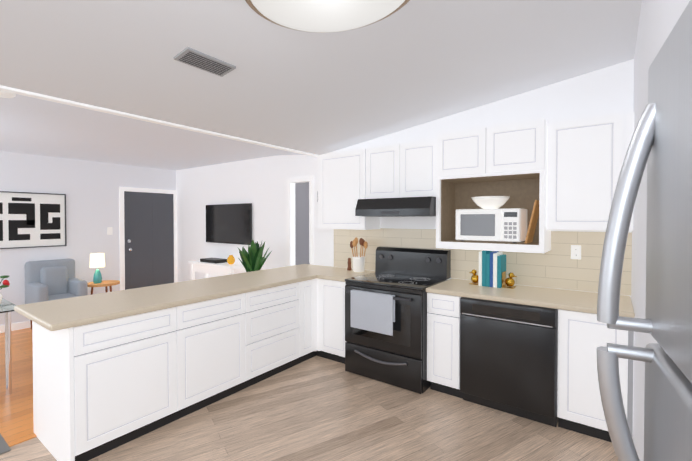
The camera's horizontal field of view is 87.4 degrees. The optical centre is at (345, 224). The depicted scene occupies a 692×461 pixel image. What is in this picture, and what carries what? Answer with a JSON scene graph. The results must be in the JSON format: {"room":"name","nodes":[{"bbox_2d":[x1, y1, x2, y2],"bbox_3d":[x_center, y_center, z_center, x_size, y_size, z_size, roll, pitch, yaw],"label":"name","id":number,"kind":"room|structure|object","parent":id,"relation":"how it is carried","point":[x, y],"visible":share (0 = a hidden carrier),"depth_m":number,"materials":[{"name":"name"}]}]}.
{"room":"kitchen","nodes":[
{"label":"kitchen","id":0,"kind":"room"},
{"bbox_2d":[0,151,175,325],"bbox_3d":[-5.128,-0.258,4.042,0.100,3.400,6.810,1,1,36],"label":"wall","id":1,"kind":"structure","parent":0,"point":[90,189],"depth_m":5.46,"materials":[{"name":"white paint"}]},
{"bbox_2d":[0,321,30,332],"bbox_3d":[-4.286,1.373,5.116,0.012,0.094,1.900,1,1,36],"label":"baseboard","id":2,"kind":"structure","parent":1,"relation":"attached to","point":[20,325],"depth_m":4.89,"materials":[{"name":"white wood"}]},
{"bbox_2d":[0,191,66,248],"bbox_3d":[-4.407,-0.061,4.911,0.030,0.760,1.000,1,1,36],"label":"picture frame","id":3,"kind":"object","parent":1,"relation":"attached to","point":[30,220],"visible":0.94,"depth_m":5.01,"materials":[{"name":"grey"}]},
{"bbox_2d":[107,227,111,234],"bbox_3d":[-3.775,0.102,5.789,0.013,0.116,0.072,1,1,36],"label":"light switch","id":4,"kind":"object","parent":1,"relation":"attached to","point":[109,230],"visible":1,"depth_m":5.78,"materials":[{"name":"white plastic"}]},
{"bbox_2d":[119,187,176,289],"bbox_3d":[-3.377,0.395,6.271,0.092,2.030,0.957,1,1,36],"label":"door","id":5,"kind":"structure","parent":1,"relation":"in","point":[148,234],"depth_m":6.25,"materials":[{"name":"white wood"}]},
{"bbox_2d":[295,182,309,264],"bbox_3d":[-0.145,0.121,5.473,1.760,2.600,1.390,1,1,36],"label":"wall","id":6,"kind":"structure","parent":0,"point":[301,223],"depth_m":5.99,"materials":[{"name":"grey paint"}]},
{"bbox_2d":[0,327,617,460],"bbox_3d":[-1.605,1.486,2.401,7.750,0.060,8.300,1,1,36],"label":"floor","id":7,"kind":"structure","parent":0,"point":[316,408],"depth_m":2.60,"materials":[{"name":"brown wood"}]},
{"bbox_2d":[0,299,15,394],"bbox_3d":[-3.611,1.079,3.144,1.430,0.728,0.930,1,1,36],"label":"dining table","id":8,"kind":"object","parent":7,"relation":"on","point":[6,308],"visible":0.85,"depth_m":3.07,"materials":[{"name":"clear glass"}]},
{"bbox_2d":[0,275,9,303],"bbox_3d":[-3.152,0.580,3.184,0.289,0.265,0.291,1,1,36],"label":"flowers","id":9,"kind":"object","parent":8,"relation":"on","point":[6,283],"visible":1,"depth_m":3.20,"materials":[{"name":"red plant"}]},
{"bbox_2d":[24,259,87,328],"bbox_3d":[-3.954,0.960,4.947,0.640,0.923,0.550,1,1,36],"label":"armchair","id":10,"kind":"object","parent":7,"relation":"on","point":[49,280],"visible":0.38,"depth_m":4.92,"materials":[{"name":"grey fabric"}]},
{"bbox_2d":[87,280,119,294],"bbox_3d":[-3.563,1.133,5.313,0.420,0.569,0.420,1,1,36],"label":"side table","id":11,"kind":"object","parent":7,"relation":"on","point":[106,283],"visible":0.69,"depth_m":5.22,"materials":[{"name":"brown wood"}]},
{"bbox_2d":[89,253,104,283],"bbox_3d":[-3.604,0.634,5.249,0.190,0.428,0.190,1,1,36],"label":"table lamp","id":12,"kind":"object","parent":11,"relation":"on","point":[97,260],"visible":1,"depth_m":5.20,"materials":[{"name":"white fabric"}]},
{"bbox_2d":[38,308,189,460],"bbox_3d":[-1.635,1.026,2.572,0.610,0.876,0.680,1,1,36],"label":"base cabinet","id":13,"kind":"object","parent":7,"relation":"on","point":[113,370],"depth_m":2.32,"materials":[{"name":"white wood"}]},
{"bbox_2d":[14,264,341,331],"bbox_3d":[-1.092,0.559,3.393,0.776,0.047,2.886,1,1,36],"label":"countertop","id":14,"kind":"structure","parent":13,"relation":"on","point":[73,312],"depth_m":2.71,"materials":[{"name":"beige stone"}]},
{"bbox_2d":[189,260,245,279],"bbox_3d":[-1.989,1.001,5.628,1.100,0.824,0.335,1,1,36],"label":"console","id":15,"kind":"object","parent":7,"relation":"on","point":[221,269],"visible":0.4,"depth_m":5.50,"materials":[{"name":"white wood"}]},
{"bbox_2d":[200,258,226,263],"bbox_3d":[-2.076,0.562,5.689,0.420,0.048,0.220,1,1,36],"label":"media box","id":16,"kind":"object","parent":15,"relation":"on","point":[214,260],"visible":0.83,"depth_m":5.60,"materials":[{"name":"black plastic"}]},
{"bbox_2d":[227,255,234,263],"bbox_3d":[-1.720,0.523,5.414,0.120,0.135,0.120,1,1,36],"label":"vase","id":17,"kind":"object","parent":15,"relation":"on","point":[230,259],"visible":1,"depth_m":5.38,"materials":[{"name":"orange"}]},
{"bbox_2d":[186,292,249,413],"bbox_3d":[-1.304,1.019,3.022,0.610,0.876,0.668,1,1,36],"label":"base cabinet","id":18,"kind":"object","parent":7,"relation":"on","point":[217,331],"depth_m":2.89,"materials":[{"name":"white wood"}]},
{"bbox_2d":[238,240,271,271],"bbox_3d":[-1.213,0.802,4.711,0.475,1.246,0.492,1,1,36],"label":"plant","id":19,"kind":"object","parent":7,"relation":"on","point":[252,258],"visible":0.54,"depth_m":4.65,"materials":[{"name":"green plant"}]},
{"bbox_2d":[250,284,297,385],"bbox_3d":[-0.909,1.011,3.560,0.610,0.876,0.784,1,1,36],"label":"base cabinet","id":20,"kind":"object","parent":7,"relation":"on","point":[273,311],"depth_m":3.37,"materials":[{"name":"white wood"}]},
{"bbox_2d":[298,276,317,363],"bbox_3d":[-0.612,1.006,3.933,0.645,0.876,0.285,1,1,36],"label":"base cabinet","id":21,"kind":"object","parent":7,"relation":"on","point":[308,290],"depth_m":3.75,"materials":[{"name":"white wood"}]},
{"bbox_2d":[318,276,345,363],"bbox_3d":[0.020,1.005,3.975,0.435,0.876,0.641,1,1,36],"label":"base cabinet","id":22,"kind":"object","parent":7,"relation":"on","point":[331,293],"depth_m":3.75,"materials":[{"name":"white wood"}]},
{"bbox_2d":[322,268,374,279],"bbox_3d":[0.030,0.551,3.964,0.415,0.047,0.636,1,1,36],"label":"countertop","id":23,"kind":"structure","parent":22,"relation":"on","point":[345,274],"depth_m":3.84,"materials":[{"name":"beige stone"}]},
{"bbox_2d":[347,258,351,270],"bbox_3d":[0.039,0.453,4.157,0.052,0.142,0.052,1,1,36],"label":"pepper mill","id":24,"kind":"object","parent":23,"relation":"on","point":[349,264],"visible":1,"depth_m":4.14,"materials":[{"name":"brown wood"}]},
{"bbox_2d":[350,237,367,271],"bbox_3d":[0.142,0.334,4.043,0.214,0.382,0.148,1,1,36],"label":"utensil crock","id":25,"kind":"object","parent":23,"relation":"on","point":[358,263],"visible":1,"depth_m":4.00,"materials":[{"name":"white ceramic"}]},
{"bbox_2d":[345,246,450,393],"bbox_3d":[0.489,0.851,3.543,0.812,1.194,0.762,1,1,36],"label":"stove","id":26,"kind":"object","parent":7,"relation":"on","point":[386,312],"visible":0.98,"depth_m":3.30,"materials":[{"name":"black metal"}]},
{"bbox_2d":[427,292,465,398],"bbox_3d":[0.991,1.015,3.283,0.289,0.876,0.606,1,1,36],"label":"base cabinet","id":27,"kind":"object","parent":7,"relation":"on","point":[443,315],"depth_m":3.04,"materials":[{"name":"white wood"}]},
{"bbox_2d":[460,297,557,426],"bbox_3d":[1.372,1.021,2.974,0.675,0.864,0.620,1,1,36],"label":"dishwasher","id":28,"kind":"object","parent":7,"relation":"on","point":[509,358],"visible":0.94,"depth_m":2.70,"materials":[{"name":"black metal"}]},
{"bbox_2d":[554,308,634,441],"bbox_3d":[1.834,1.024,2.663,0.421,0.876,0.606,1,1,36],"label":"base cabinet","id":29,"kind":"object","parent":7,"relation":"on","point":[579,404],"depth_m":2.45,"materials":[{"name":"white wood"}]},
{"bbox_2d":[426,278,633,317],"bbox_3d":[1.430,0.566,2.935,1.401,0.047,0.636,1,1,36],"label":"countertop","id":30,"kind":"structure","parent":29,"relation":"on","point":[564,300],"depth_m":2.78,"materials":[{"name":"beige stone"}]},
{"bbox_2d":[469,250,516,288],"bbox_3d":[1.301,0.382,3.210,0.402,0.310,0.210,1,1,36],"label":"books","id":31,"kind":"object","parent":30,"relation":"on","point":[492,269],"visible":0.9,"depth_m":3.13,"materials":[{"name":"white paper"}]},
{"bbox_2d":[597,0,691,460],"bbox_3d":[0.651,0.609,0.128,0.876,1.780,0.840,0,1,30],"label":"refrigerator","id":32,"kind":"object","parent":7,"relation":"on","point":[660,144],"visible":1,"depth_m":0.56,"materials":[{"name":"grey metal"}]},
{"bbox_2d":[0,0,641,169],"bbox_3d":[-2.046,-1.138,1.763,7.750,0.606,6.810,1,1,36],"label":"ceiling","id":33,"kind":"structure","parent":0,"point":[411,63],"depth_m":2.42,"materials":[{"name":"grey paint"}]},
{"bbox_2d":[0,91,15,97],"bbox_3d":[-2.236,-0.856,2.360,0.124,0.032,0.124,1,1,36],"label":"smoke detector","id":34,"kind":"object","parent":33,"relation":"attached to","point":[3,94],"visible":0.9,"depth_m":2.35,"materials":[{"name":"white plastic"}]},
{"bbox_2d":[0,85,317,156],"bbox_3d":[-2.308,-0.847,1.960,0.060,0.042,6.810,1,1,36],"label":"ceiling beam","id":35,"kind":"structure","parent":33,"relation":"attached to","point":[48,98],"depth_m":2.81,"materials":[{"name":"white paint"}]},
{"bbox_2d":[174,47,235,76],"bbox_3d":[-0.845,-0.997,2.179,0.157,0.081,0.320,1,1,36],"label":"ceiling vent","id":36,"kind":"object","parent":33,"relation":"in","point":[200,60],"visible":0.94,"depth_m":2.15,"materials":[{"name":"silver metal"}]},
{"bbox_2d":[245,0,409,32],"bbox_3d":[-0.063,-0.984,1.375,0.740,0.262,0.636,1,1,36],"label":"ceiling light","id":37,"kind":"object","parent":33,"relation":"attached to","point":[321,16],"visible":1,"depth_m":1.48,"materials":[{"name":"white glass"}]},
{"bbox_2d":[176,59,633,296],"bbox_3d":[-0.081,-0.265,4.491,7.700,3.400,0.108,1,1,36],"label":"wall","id":38,"kind":"structure","parent":0,"point":[259,184],"depth_m":3.89,"materials":[{"name":"white paint"}]},
{"bbox_2d":[206,203,251,244],"bbox_3d":[-1.862,-0.012,5.710,1.150,0.620,0.055,1,1,36],"label":"wall-mounted tv","id":39,"kind":"object","parent":38,"relation":"attached to","point":[229,223],"visible":0.96,"depth_m":5.64,"materials":[{"name":"black plastic"}]},
{"bbox_2d":[286,176,312,265],"bbox_3d":[-0.516,0.401,4.812,0.670,2.060,0.122,1,1,36],"label":"trim","id":40,"kind":"structure","parent":38,"relation":"attached to","point":[289,200],"depth_m":4.93,"materials":[{"name":"white wood"}]},
{"bbox_2d":[318,148,379,229],"bbox_3d":[0.051,-0.380,4.134,0.734,0.860,0.316,1,1,36],"label":"upper cabinet","id":41,"kind":"object","parent":38,"relation":"attached to","point":[343,177],"depth_m":4.00,"materials":[{"name":"white wood"}]},
{"bbox_2d":[355,196,435,216],"bbox_3d":[0.568,-0.170,3.636,0.800,0.176,0.513,1,1,36],"label":"range hood","id":42,"kind":"object","parent":41,"relation":"attached to","point":[403,207],"visible":0.89,"depth_m":3.40,"materials":[{"name":"black metal"}]},
{"bbox_2d":[370,143,405,198],"bbox_3d":[0.486,-0.535,3.812,0.463,0.540,0.316,1,1,36],"label":"upper cabinet","id":43,"kind":"object","parent":38,"relation":"attached to","point":[387,163],"depth_m":3.66,"materials":[{"name":"white wood"}]},
{"bbox_2d":[406,139,453,199],"bbox_3d":[0.766,-0.532,3.607,0.463,0.540,0.316,1,1,36],"label":"upper cabinet","id":44,"kind":"object","parent":38,"relation":"attached to","point":[420,182],"depth_m":3.44,"materials":[{"name":"white wood"}]},
{"bbox_2d":[456,208,526,242],"bbox_3d":[1.281,0.007,3.199,0.530,0.286,0.332,1,1,36],"label":"microwave","id":45,"kind":"object","parent":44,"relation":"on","point":[506,225],"visible":1,"depth_m":3.05,"materials":[{"name":"white plastic"}]},
{"bbox_2d":[471,196,509,208],"bbox_3d":[1.272,-0.190,3.192,0.319,0.105,0.319,1,1,36],"label":"bowl","id":46,"kind":"object","parent":45,"relation":"on","point":[489,202],"visible":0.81,"depth_m":3.09,"materials":[{"name":"white ceramic"}]},
{"bbox_2d":[434,126,501,183],"bbox_3d":[1.131,-0.622,3.287,0.493,0.390,0.396,1,1,36],"label":"upper cabinet","id":47,"kind":"object","parent":38,"relation":"attached to","point":[460,156],"depth_m":3.13,"materials":[{"name":"white wood"}]},
{"bbox_2d":[494,119,549,179],"bbox_3d":[1.435,-0.619,3.064,0.493,0.390,0.396,1,1,36],"label":"upper cabinet","id":48,"kind":"object","parent":38,"relation":"attached to","point":[522,149],"depth_m":2.86,"materials":[{"name":"white wood"}]},
{"bbox_2d":[571,245,580,259],"bbox_3d":[1.890,0.227,2.975,0.072,0.116,0.008,1,1,36],"label":"electrical outlet","id":49,"kind":"object","parent":38,"relation":"attached to","point":[575,251],"visible":1,"depth_m":2.97,"materials":[{"name":"white plastic"}]},
{"bbox_2d":[546,112,633,231],"bbox_3d":[1.875,-0.375,2.793,0.531,0.830,0.316,1,1,36],"label":"upper cabinet","id":50,"kind":"object","parent":38,"relation":"attached to","point":[566,174],"depth_m":2.67,"materials":[{"name":"white wood"}]},
{"bbox_2d":[525,200,538,243],"bbox_3d":[1.554,-0.024,2.999,0.089,0.354,0.260,1,1,36],"label":"cutting board","id":51,"kind":"object","parent":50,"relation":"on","point":[532,225],"visible":0.92,"depth_m":2.94,"materials":[{"name":"brown wood"}]},
{"bbox_2d":[631,0,689,460],"bbox_3d":[0.613,-0.197,-0.178,0.950,3.400,6.810,1,1,36],"label":"wall","id":52,"kind":"structure","parent":0,"point":[658,19],"depth_m":1.82,"materials":[{"name":"white paint"}]}
]}

